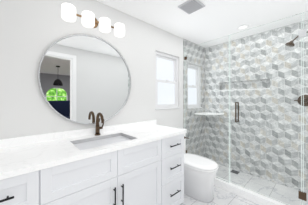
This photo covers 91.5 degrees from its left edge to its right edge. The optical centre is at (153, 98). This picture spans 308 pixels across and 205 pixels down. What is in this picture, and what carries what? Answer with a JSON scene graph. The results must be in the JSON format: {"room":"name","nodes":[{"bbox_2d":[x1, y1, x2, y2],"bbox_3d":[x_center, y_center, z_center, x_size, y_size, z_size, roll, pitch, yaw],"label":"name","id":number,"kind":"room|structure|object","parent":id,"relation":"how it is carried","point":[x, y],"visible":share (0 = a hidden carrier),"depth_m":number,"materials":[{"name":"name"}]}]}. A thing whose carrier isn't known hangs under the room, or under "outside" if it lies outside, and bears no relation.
{"room":"bathroom","nodes":[
{"label":"bathroom","id":0,"kind":"room"},
{"bbox_2d":[0,0,200,138],"bbox_3d":[-0.131,0.102,2.190,3.581,2.377,0.120,0,0,-42],"label":"wall","id":1,"kind":"structure","parent":0,"point":[32,32],"depth_m":1.40,"materials":[{"name":"paint"}]},
{"bbox_2d":[0,120,155,147],"bbox_3d":[-0.645,0.345,1.630,1.822,0.070,0.019,0,0,-42],"label":"backsplash","id":2,"kind":"structure","parent":1,"relation":"attached to","point":[11,142],"depth_m":1.42,"materials":[{"name":"white stone"}]},
{"bbox_2d":[38,34,130,123],"bbox_3d":[-0.654,-0.205,1.618,0.944,0.944,0.026,0,0,-42],"label":"round mirror","id":3,"kind":"object","parent":1,"relation":"attached to","point":[84,78],"visible":0.98,"depth_m":1.56,"materials":[{"name":"silver metal"}]},
{"bbox_2d":[61,3,124,36],"bbox_3d":[-0.604,-0.807,1.557,0.633,0.168,0.183,0,0,-42],"label":"sconce","id":4,"kind":"object","parent":1,"relation":"attached to","point":[69,14],"visible":1,"depth_m":1.46,"materials":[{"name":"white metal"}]},
{"bbox_2d":[155,51,179,109],"bbox_3d":[0.209,-0.285,2.468,0.567,0.895,0.102,0,0,-42],"label":"window","id":5,"kind":"structure","parent":1,"relation":"in","point":[166,81],"depth_m":2.48,"materials":[{"name":"glass"}]},
{"bbox_2d":[183,39,204,156],"bbox_3d":[0.806,0.102,2.945,0.736,2.377,0.012,0,0,-42],"label":"tile","id":6,"kind":"structure","parent":1,"relation":"attached to","point":[187,44],"depth_m":2.92,"materials":[{"name":"grey tile"}]},
{"bbox_2d":[188,64,201,108],"bbox_3d":[0.766,-0.245,2.956,0.466,0.857,0.122,0,0,-42],"label":"shower window","id":7,"kind":"structure","parent":6,"relation":"attached to","point":[195,81],"depth_m":3.00,"materials":[{"name":"glass"}]},
{"bbox_2d":[194,112,223,114],"bbox_3d":[1.069,0.287,2.902,0.400,0.025,0.400,0,0,-42],"label":"corner shelf","id":8,"kind":"object","parent":1,"relation":"attached to","point":[207,113],"depth_m":2.85,"materials":[{"name":"stone"}]},
{"bbox_2d":[96,0,307,47],"bbox_3d":[0.536,-1.137,1.448,3.581,0.100,2.115,0,0,-42],"label":"ceiling","id":9,"kind":"structure","parent":0,"point":[212,20],"depth_m":1.95,"materials":[{"name":"paint"}]},
{"bbox_2d":[178,0,204,13],"bbox_3d":[0.438,-1.080,1.753,0.230,0.013,0.230,0,0,-42],"label":"ceiling vent","id":10,"kind":"object","parent":9,"relation":"in","point":[189,6],"visible":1,"depth_m":1.74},
{"bbox_2d":[237,24,248,29],"bbox_3d":[1.344,-1.082,2.265,0.160,0.009,0.160,0,0,-42],"label":"recessed light","id":11,"kind":"object","parent":9,"relation":"in","point":[242,27],"visible":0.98,"depth_m":2.26,"materials":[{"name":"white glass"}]},
{"bbox_2d":[180,164,307,204],"bbox_3d":[0.536,1.340,1.448,3.581,0.100,2.115,0,0,-42],"label":"floor","id":12,"kind":"structure","parent":0,"point":[222,196],"depth_m":2.07,"materials":[{"name":"tile"}]},
{"bbox_2d":[0,132,186,204],"bbox_3d":[-0.467,0.853,1.418,1.802,0.875,0.572,0,0,-42],"label":"bathroom vanity","id":13,"kind":"object","parent":12,"relation":"on","point":[138,163],"depth_m":1.20,"materials":[{"name":"white wood"}]},
{"bbox_2d":[0,124,186,175],"bbox_3d":[-0.465,0.397,1.430,1.822,0.034,0.557,0,0,-42],"label":"countertop","id":14,"kind":"structure","parent":13,"relation":"on","point":[25,157],"depth_m":1.11,"materials":[{"name":"white stone"}]},
{"bbox_2d":[92,112,103,135],"bbox_3d":[-0.542,0.259,1.562,0.105,0.242,0.173,0,0,-42],"label":"faucet","id":15,"kind":"object","parent":14,"relation":"on","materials":[{"name":"brown metal"}]},
{"bbox_2d":[68,132,139,151],"bbox_3d":[-0.455,0.459,1.401,0.544,0.155,0.354,0,0,-42],"label":"sink","id":16,"kind":"object","parent":14,"relation":"in","point":[113,137],"depth_m":1.46,"materials":[{"name":"white ceramic"}]},
{"bbox_2d":[175,127,218,202],"bbox_3d":[0.515,0.885,2.149,0.412,0.810,0.789,0,0,-42],"label":"toilet","id":17,"kind":"object","parent":12,"relation":"on","point":[200,172],"visible":0.69,"depth_m":1.91,"materials":[{"name":"ceramic"}]},
{"bbox_2d":[214,176,289,204],"bbox_3d":[1.171,1.240,2.020,0.100,0.100,1.849,0,0,-42],"label":"sill","id":18,"kind":"structure","parent":12,"relation":"on","point":[249,194],"depth_m":1.94,"materials":[{"name":"stone"}]},
{"bbox_2d":[184,11,307,204],"bbox_3d":[1.170,0.140,2.020,0.102,2.099,1.844,0,0,-42],"label":"shower enclosure","id":19,"kind":"object","parent":18,"relation":"on","point":[302,33],"visible":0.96,"depth_m":1.80,"materials":[{"name":"clear glass"}]},
{"bbox_2d":[221,79,269,89],"bbox_3d":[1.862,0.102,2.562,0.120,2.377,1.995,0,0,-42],"label":"shower niche","id":20,"kind":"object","parent":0,"point":[240,85],"depth_m":2.69,"materials":[{"name":"tile"}]},
{"bbox_2d":[205,20,307,192],"bbox_3d":[1.740,0.102,2.533,0.100,2.377,1.875,0,0,-42],"label":"tiled wall","id":21,"kind":"structure","parent":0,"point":[286,115],"depth_m":2.44,"materials":[{"name":"grey tile"}]},
{"bbox_2d":[219,88,269,90],"bbox_3d":[1.593,-0.164,2.697,0.096,0.012,0.806,0,0,-42],"label":"sill","id":22,"kind":"structure","parent":21,"relation":"in","point":[243,89],"depth_m":2.61,"materials":[{"name":"stone"}]},
{"bbox_2d":[294,95,307,105],"bbox_3d":[2.052,0.021,2.057,0.071,0.160,0.190,0,0,-42],"label":"valve","id":23,"kind":"object","parent":21,"relation":"attached to","point":[305,100],"visible":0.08,"depth_m":2.07,"materials":[{"name":"brown metal"}]},
{"bbox_3d":[1.122,0.102,0.633,3.361,2.377,0.120,0,0,-42],"label":"wall","id":24,"kind":"structure","parent":0,"visible":0},
{"bbox_3d":[2.053,0.102,1.560,0.736,2.377,0.012,0,0,-42],"label":"tile","id":25,"kind":"structure","parent":24,"relation":"attached to","visible":0},
{"bbox_2d":[285,31,307,46],"bbox_3d":[1.880,-0.762,1.761,0.096,0.188,0.516,0,0,-42],"label":"shower head","id":26,"kind":"object","parent":25,"relation":"attached to","point":[290,44],"depth_m":1.89}
]}

